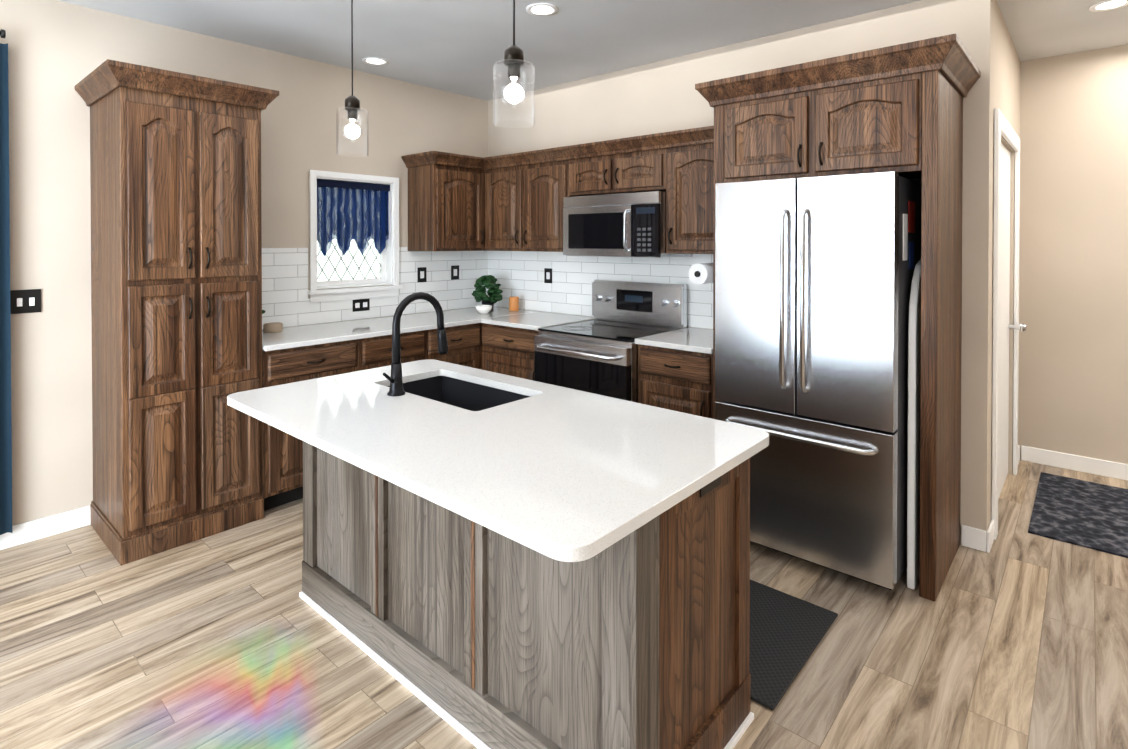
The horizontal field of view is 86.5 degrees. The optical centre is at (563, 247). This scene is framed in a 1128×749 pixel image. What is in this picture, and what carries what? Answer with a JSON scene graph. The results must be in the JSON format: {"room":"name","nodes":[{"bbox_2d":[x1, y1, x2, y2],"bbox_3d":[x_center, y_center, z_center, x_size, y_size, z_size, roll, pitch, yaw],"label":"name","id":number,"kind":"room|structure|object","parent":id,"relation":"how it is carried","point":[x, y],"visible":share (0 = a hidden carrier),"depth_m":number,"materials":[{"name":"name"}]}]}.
{"room":"kitchen","nodes":[
{"label":"kitchen","id":0,"kind":"room"},
{"bbox_2d":[0,0,487,525],"bbox_3d":[-2.483,0.099,3.243,0.150,2.700,5.600,0,1,41],"label":"wall","id":1,"kind":"structure","parent":0,"point":[53,45],"depth_m":3.11,"materials":[{"name":"paint"}]},
{"bbox_2d":[0,33,11,534],"bbox_3d":[-2.812,0.199,2.644,0.076,2.330,0.545,0,1,41],"label":"drape","id":2,"kind":"object","parent":1,"relation":"hanging from","point":[5,438],"depth_m":2.85,"materials":[{"name":"blue fabric"}]},
{"bbox_2d":[10,289,40,313],"bbox_3d":[-2.642,0.264,2.941,0.009,0.115,0.115,0,1,41],"label":"light switch","id":3,"kind":"object","parent":1,"relation":"attached to","point":[25,301],"visible":0.88,"depth_m":2.94,"materials":[{"name":"black plastic"}]},
{"bbox_2d":[0,506,90,549],"bbox_3d":[-3.377,1.410,2.113,0.012,0.100,2.743,0,1,41],"label":"baseboard","id":4,"kind":"structure","parent":1,"relation":"attached to","point":[52,525],"depth_m":3.00,"materials":[{"name":"white wood"}]},
{"bbox_2d":[308,170,402,301],"bbox_3d":[-1.520,-0.079,4.298,0.199,0.885,0.710,0,1,41],"label":"window","id":5,"kind":"structure","parent":1,"relation":"in","point":[389,266],"depth_m":4.30,"materials":[{"name":"white wood"}]},
{"bbox_2d":[317,179,389,255],"bbox_3d":[-1.508,-0.189,4.286,0.050,0.554,0.568,0,1,41],"label":"valance curtain","id":6,"kind":"object","parent":5,"relation":"attached to","point":[347,212],"visible":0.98,"depth_m":4.27,"materials":[{"name":"fabric"}]},
{"bbox_2d":[262,247,485,329],"bbox_3d":[-1.369,0.255,4.392,0.006,0.514,2.100,0,1,41],"label":"tile backsplash","id":7,"kind":"structure","parent":1,"relation":"attached to","point":[286,302],"depth_m":4.37,"materials":[{"name":"white tile"}]},
{"bbox_2d":[353,299,369,311],"bbox_3d":[-1.452,0.413,4.289,0.005,0.083,0.130,0,1,41],"label":"electrical outlet plate","id":8,"kind":"object","parent":7,"relation":"attached to","point":[361,305],"depth_m":4.29,"materials":[{"name":"black plastic"}]},
{"bbox_2d":[418,267,425,281],"bbox_3d":[-1.108,0.212,4.678,0.005,0.115,0.080,0,1,41],"label":"electrical outlet plate","id":9,"kind":"object","parent":7,"relation":"attached to","point":[422,270],"depth_m":4.68,"materials":[{"name":"black plastic"}]},
{"bbox_2d":[451,265,458,279],"bbox_3d":[-0.894,0.205,4.922,0.005,0.115,0.080,0,1,41],"label":"electrical outlet plate","id":10,"kind":"object","parent":7,"relation":"attached to","point":[454,269],"depth_m":4.92,"materials":[{"name":"black plastic"}]},
{"bbox_2d":[405,158,484,250],"bbox_3d":[-0.911,-0.303,4.646,0.347,0.655,0.470,0,1,41],"label":"upper cabinet","id":11,"kind":"object","parent":1,"relation":"attached to","point":[446,200],"depth_m":4.50,"materials":[{"name":"brown wood"}]},
{"bbox_2d":[0,460,1127,748],"bbox_3d":[0.679,1.506,1.515,7.300,0.080,7.400,0,1,41],"label":"floor","id":12,"kind":"structure","parent":0,"point":[1016,638],"depth_m":2.14,"materials":[{"name":"brown wood"}]},
{"bbox_2d":[75,59,278,565],"bbox_3d":[-2.015,0.308,3.146,0.679,2.283,0.744,0,1,41],"label":"pantry","id":13,"kind":"object","parent":12,"relation":"on","point":[176,257],"visible":0.96,"depth_m":2.92,"materials":[{"name":"brown wood"}]},
{"bbox_2d":[242,672,290,748],"bbox_3d":[-1.018,1.463,1.682,1.370,0.001,1.110,0,1,41],"label":"decal","id":14,"kind":"object","parent":12,"relation":"on","point":[281,742],"visible":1,"depth_m":1.78},
{"bbox_2d":[262,339,365,510],"bbox_3d":[-1.646,0.998,3.618,0.616,0.894,0.560,0,1,41],"label":"base cabinet","id":15,"kind":"object","parent":12,"relation":"on","point":[282,451],"depth_m":3.32,"materials":[{"name":"brown wood"}]},
{"bbox_2d":[262,306,523,350],"bbox_3d":[-1.118,0.529,4.195,0.629,0.030,2.130,0,1,41],"label":"countertop","id":16,"kind":"structure","parent":15,"relation":"on","point":[315,334],"depth_m":3.88,"materials":[{"name":"stone"}]},
{"bbox_2d":[263,322,282,332],"bbox_3d":[-1.797,0.494,3.702,0.108,0.050,0.108,0,1,41],"label":"coasters","id":17,"kind":"object","parent":16,"relation":"on","point":[274,327],"visible":1,"depth_m":3.66,"materials":[{"name":"beige"}]},
{"bbox_2d":[475,305,491,313],"bbox_3d":[-0.621,0.479,4.645,0.131,0.060,0.132,0,1,41],"label":"bowl","id":18,"kind":"object","parent":16,"relation":"on","point":[483,309],"visible":1,"depth_m":4.60,"materials":[{"name":"white ceramic"}]},
{"bbox_2d":[472,275,502,310],"bbox_3d":[-0.610,0.364,4.819,0.243,0.286,0.248,0,1,41],"label":"plant","id":19,"kind":"object","parent":16,"relation":"on","point":[494,291],"visible":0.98,"depth_m":4.76,"materials":[{"name":"green plant"}]},
{"bbox_2d":[509,296,518,310],"bbox_3d":[-0.403,0.452,4.826,0.080,0.112,0.080,0,1,41],"label":"canister","id":20,"kind":"object","parent":16,"relation":"on","point":[513,303],"visible":1,"depth_m":4.79,"materials":[{"name":"brown ceramic"}]},
{"bbox_2d":[362,323,481,369],"bbox_3d":[-1.141,0.993,4.193,0.616,0.894,0.972,0,1,41],"label":"base cabinet","id":21,"kind":"object","parent":12,"relation":"on","point":[464,342],"depth_m":4.01,"materials":[{"name":"brown wood"}]},
{"bbox_2d":[482,323,538,380],"bbox_3d":[-0.178,0.991,4.377,0.628,0.894,0.616,0,1,41],"label":"base cabinet","id":22,"kind":"object","parent":12,"relation":"on","point":[506,350],"depth_m":4.15,"materials":[{"name":"brown wood"}]},
{"bbox_2d":[482,310,593,330],"bbox_3d":[-0.161,0.528,4.349,0.573,0.030,0.633,0,1,41],"label":"countertop","id":23,"kind":"structure","parent":22,"relation":"on","point":[525,319],"depth_m":4.28,"materials":[{"name":"stone"}]},
{"bbox_2d":[294,372,753,748],"bbox_3d":[-0.329,1.031,2.094,1.696,0.859,0.855,0,1,41],"label":"kitchen island","id":24,"kind":"object","parent":12,"relation":"on","point":[492,560],"depth_m":1.74,"materials":[{"name":"grey wood"}]},
{"bbox_2d":[227,362,768,571],"bbox_3d":[-0.330,0.621,2.085,1.780,0.101,0.965,0,1,41],"label":"island countertop","id":25,"kind":"structure","parent":24,"relation":"on","point":[564,475],"depth_m":1.72,"materials":[{"name":"white stone"}]},
{"bbox_2d":[379,292,447,395],"bbox_3d":[-0.589,0.372,2.370,0.089,0.389,0.334,0,1,41],"label":"faucet","id":26,"kind":"object","parent":25,"relation":"on","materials":[{"name":"black metal"}]},
{"bbox_2d":[387,376,529,410],"bbox_3d":[-0.438,0.706,2.433,0.700,0.218,0.395,0,1,41],"label":"sink","id":27,"kind":"object","parent":25,"relation":"in","point":[471,394],"depth_m":2.67,"materials":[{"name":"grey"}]},
{"bbox_2d":[534,280,686,402],"bbox_3d":[0.282,0.840,3.861,0.733,1.205,0.734,0,1,41],"label":"range","id":28,"kind":"object","parent":12,"relation":"on","point":[598,354],"visible":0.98,"depth_m":3.79,"materials":[{"name":"silver metal"}]},
{"bbox_2d":[638,344,712,418],"bbox_3d":[0.798,0.999,3.520,0.486,0.894,0.616,0,1,41],"label":"base cabinet","id":29,"kind":"object","parent":12,"relation":"on","point":[676,380],"depth_m":3.27,"materials":[{"name":"brown wood"}]},
{"bbox_2d":[635,327,712,353],"bbox_3d":[0.791,0.536,3.508,0.486,0.030,0.625,0,1,41],"label":"countertop","id":30,"kind":"structure","parent":29,"relation":"on","point":[698,340],"depth_m":3.40,"materials":[{"name":"stone"}]},
{"bbox_2d":[749,580,837,710],"bbox_3d":[0.537,1.450,2.421,0.890,0.011,0.645,0,1,41],"label":"rubber mat","id":31,"kind":"object","parent":12,"relation":"on","point":[787,633],"visible":0.42,"depth_m":2.22,"materials":[{"name":"black rubber"}]},
{"bbox_2d":[715,171,921,589],"bbox_3d":[1.270,0.569,2.950,0.790,1.765,0.811,0,1,41],"label":"fridge","id":32,"kind":"object","parent":12,"relation":"on","point":[813,277],"visible":0.94,"depth_m":2.62,"materials":[{"name":"silver metal"}]},
{"bbox_2d":[695,33,980,601],"bbox_3d":[1.333,0.304,2.990,1.140,2.295,0.697,0,1,41],"label":"enclosure","id":33,"kind":"object","parent":12,"relation":"on","point":[898,108],"visible":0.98,"depth_m":2.63,"materials":[{"name":"brown wood"}]},
{"bbox_2d":[907,260,920,589],"bbox_3d":[1.607,0.752,2.702,0.041,1.396,0.420,0,1,41],"label":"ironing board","id":34,"kind":"object","parent":12,"relation":"on","point":[913,445],"visible":0.52,"depth_m":2.55,"materials":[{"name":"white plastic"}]},
{"bbox_2d":[1028,472,1127,557],"bbox_3d":[2.991,1.444,3.183,0.770,0.009,1.040,0,1,41],"label":"rug","id":35,"kind":"object","parent":12,"relation":"on","point":[1088,514],"visible":0.88,"depth_m":3.23,"materials":[{"name":"grey fabric"}]},
{"bbox_2d":[58,0,1127,100],"bbox_3d":[0.679,-1.274,1.488,7.300,0.080,7.400,0,1,41],"label":"ceiling","id":36,"kind":"structure","parent":0,"point":[460,47],"depth_m":3.43,"materials":[{"name":"paint"}]},
{"bbox_2d":[336,0,368,156],"bbox_3d":[-0.900,-0.820,2.548,0.132,0.848,0.132,0,1,41],"label":"pendant light","id":37,"kind":"object","parent":36,"relation":"hanging from","point":[352,108],"visible":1,"depth_m":2.54,"materials":[{"name":"clear glass"}]},
{"bbox_2d":[362,57,388,64],"bbox_3d":[-1.271,-1.256,4.041,0.168,0.006,0.168,0,1,32],"label":"recessed light","id":38,"kind":"object","parent":36,"relation":"in","point":[368,60],"depth_m":4.04,"materials":[{"name":"white plastic"}]},
{"bbox_2d":[493,0,534,127],"bbox_3d":[-0.158,-0.814,1.895,0.132,0.848,0.132,0,1,41],"label":"pendant light","id":39,"kind":"object","parent":36,"relation":"hanging from","point":[513,61],"visible":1,"depth_m":1.88,"materials":[{"name":"clear glass"}]},
{"bbox_2d":[526,3,557,16],"bbox_3d":[-0.115,-1.247,3.145,0.168,0.006,0.168,0,1,32],"label":"recessed light","id":40,"kind":"object","parent":36,"relation":"in","point":[541,9],"depth_m":3.14,"materials":[{"name":"white plastic"}]},
{"bbox_2d":[1089,0,1127,11],"bbox_3d":[2.809,-1.246,3.077,0.168,0.006,0.168,0,1,32],"label":"recessed light","id":41,"kind":"object","parent":36,"relation":"in","point":[1107,5],"depth_m":3.09,"materials":[{"name":"white plastic"}]},
{"bbox_2d":[488,0,997,550],"bbox_3d":[0.728,0.091,4.068,3.545,2.700,0.120,0,1,41],"label":"wall","id":42,"kind":"structure","parent":0,"point":[662,96],"depth_m":3.19,"materials":[{"name":"paint"}]},
{"bbox_2d":[485,162,520,250],"bbox_3d":[-0.361,-0.303,4.706,0.440,0.655,0.347,0,1,41],"label":"upper cabinet","id":43,"kind":"object","parent":42,"relation":"attached to","point":[506,202],"depth_m":4.57,"materials":[{"name":"brown wood"}]},
{"bbox_2d":[521,154,568,251],"bbox_3d":[-0.031,-0.300,4.416,0.440,0.655,0.347,0,1,41],"label":"upper cabinet","id":44,"kind":"object","parent":42,"relation":"attached to","point":[544,181],"depth_m":4.29,"materials":[{"name":"brown wood"}]},
{"bbox_2d":[569,150,608,196],"bbox_3d":[0.281,-0.493,4.140,0.390,0.265,0.347,0,1,41],"label":"upper cabinet","id":45,"kind":"object","parent":42,"relation":"attached to","point":[589,171],"depth_m":4.01,"materials":[{"name":"brown wood"}]},
{"bbox_2d":[486,251,712,328],"bbox_3d":[0.261,0.271,4.392,2.453,0.483,0.006,0,1,41],"label":"tile backsplash","id":46,"kind":"structure","parent":42,"relation":"attached to","point":[520,274],"depth_m":4.53,"materials":[{"name":"white tile"}]},
{"bbox_2d":[544,268,551,282],"bbox_3d":[-0.124,0.222,4.723,0.080,0.115,0.005,0,1,41],"label":"electrical outlet plate","id":47,"kind":"object","parent":46,"relation":"attached to","point":[547,271],"depth_m":4.73,"materials":[{"name":"black plastic"}]},
{"bbox_2d":[688,263,712,283],"bbox_3d":[0.881,0.155,3.640,0.124,0.124,0.298,0,1,41],"label":"paper towel","id":48,"kind":"object","parent":46,"relation":"attached to","point":[700,273],"visible":0.54,"depth_m":3.53,"materials":[{"name":"white paper"}]},
{"bbox_2d":[609,142,664,193],"bbox_3d":[0.574,-0.490,3.883,0.390,0.265,0.347,0,1,41],"label":"upper cabinet","id":49,"kind":"object","parent":42,"relation":"attached to","point":[632,169],"depth_m":3.76,"materials":[{"name":"brown wood"}]},
{"bbox_2d":[563,191,691,257],"bbox_3d":[0.398,-0.142,3.966,0.756,0.398,0.460,0,1,41],"label":"microwave","id":50,"kind":"object","parent":49,"relation":"attached to","point":[623,225],"visible":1,"depth_m":3.78,"materials":[{"name":"silver metal"}]},
{"bbox_2d":[661,134,713,253],"bbox_3d":[0.895,-0.292,3.602,0.465,0.655,0.347,0,1,41],"label":"upper cabinet","id":51,"kind":"object","parent":42,"relation":"attached to","point":[689,163],"depth_m":3.51,"materials":[{"name":"brown wood"}]},
{"bbox_2d":[996,4,1023,474],"bbox_3d":[2.546,0.096,3.541,0.120,2.700,1.470,0,1,41],"label":"wall","id":52,"kind":"structure","parent":0,"point":[1009,68],"depth_m":3.80,"materials":[{"name":"paint"}]},
{"bbox_2d":[991,108,1026,539],"bbox_3d":[2.519,0.377,3.415,0.130,2.140,1.180,0,1,41],"label":"door frame","id":53,"kind":"structure","parent":52,"relation":"attached to","point":[1001,294],"depth_m":3.50,"materials":[{"name":"white wood"}]},
{"bbox_2d":[1020,45,1127,463],"bbox_3d":[4.376,0.101,3.038,3.535,2.700,0.150,0,1,41],"label":"wall","id":54,"kind":"structure","parent":0,"point":[1066,116],"depth_m":3.87,"materials":[{"name":"paint"}]},
{"bbox_2d":[1018,445,1127,480],"bbox_3d":[4.375,1.402,2.940,3.433,0.100,0.012,0,1,41],"label":"baseboard","id":55,"kind":"structure","parent":54,"relation":"attached to","point":[1111,469],"depth_m":3.88,"materials":[{"name":"white wood"}]},
{"label":"outside","id":56,"kind":"structure","parent":0,"visible":0},
{"bbox_2d":[317,239,379,280],"bbox_3d":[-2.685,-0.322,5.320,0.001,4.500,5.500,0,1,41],"label":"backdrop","id":57,"kind":"structure","parent":56,"point":[322,260],"depth_m":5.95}
]}

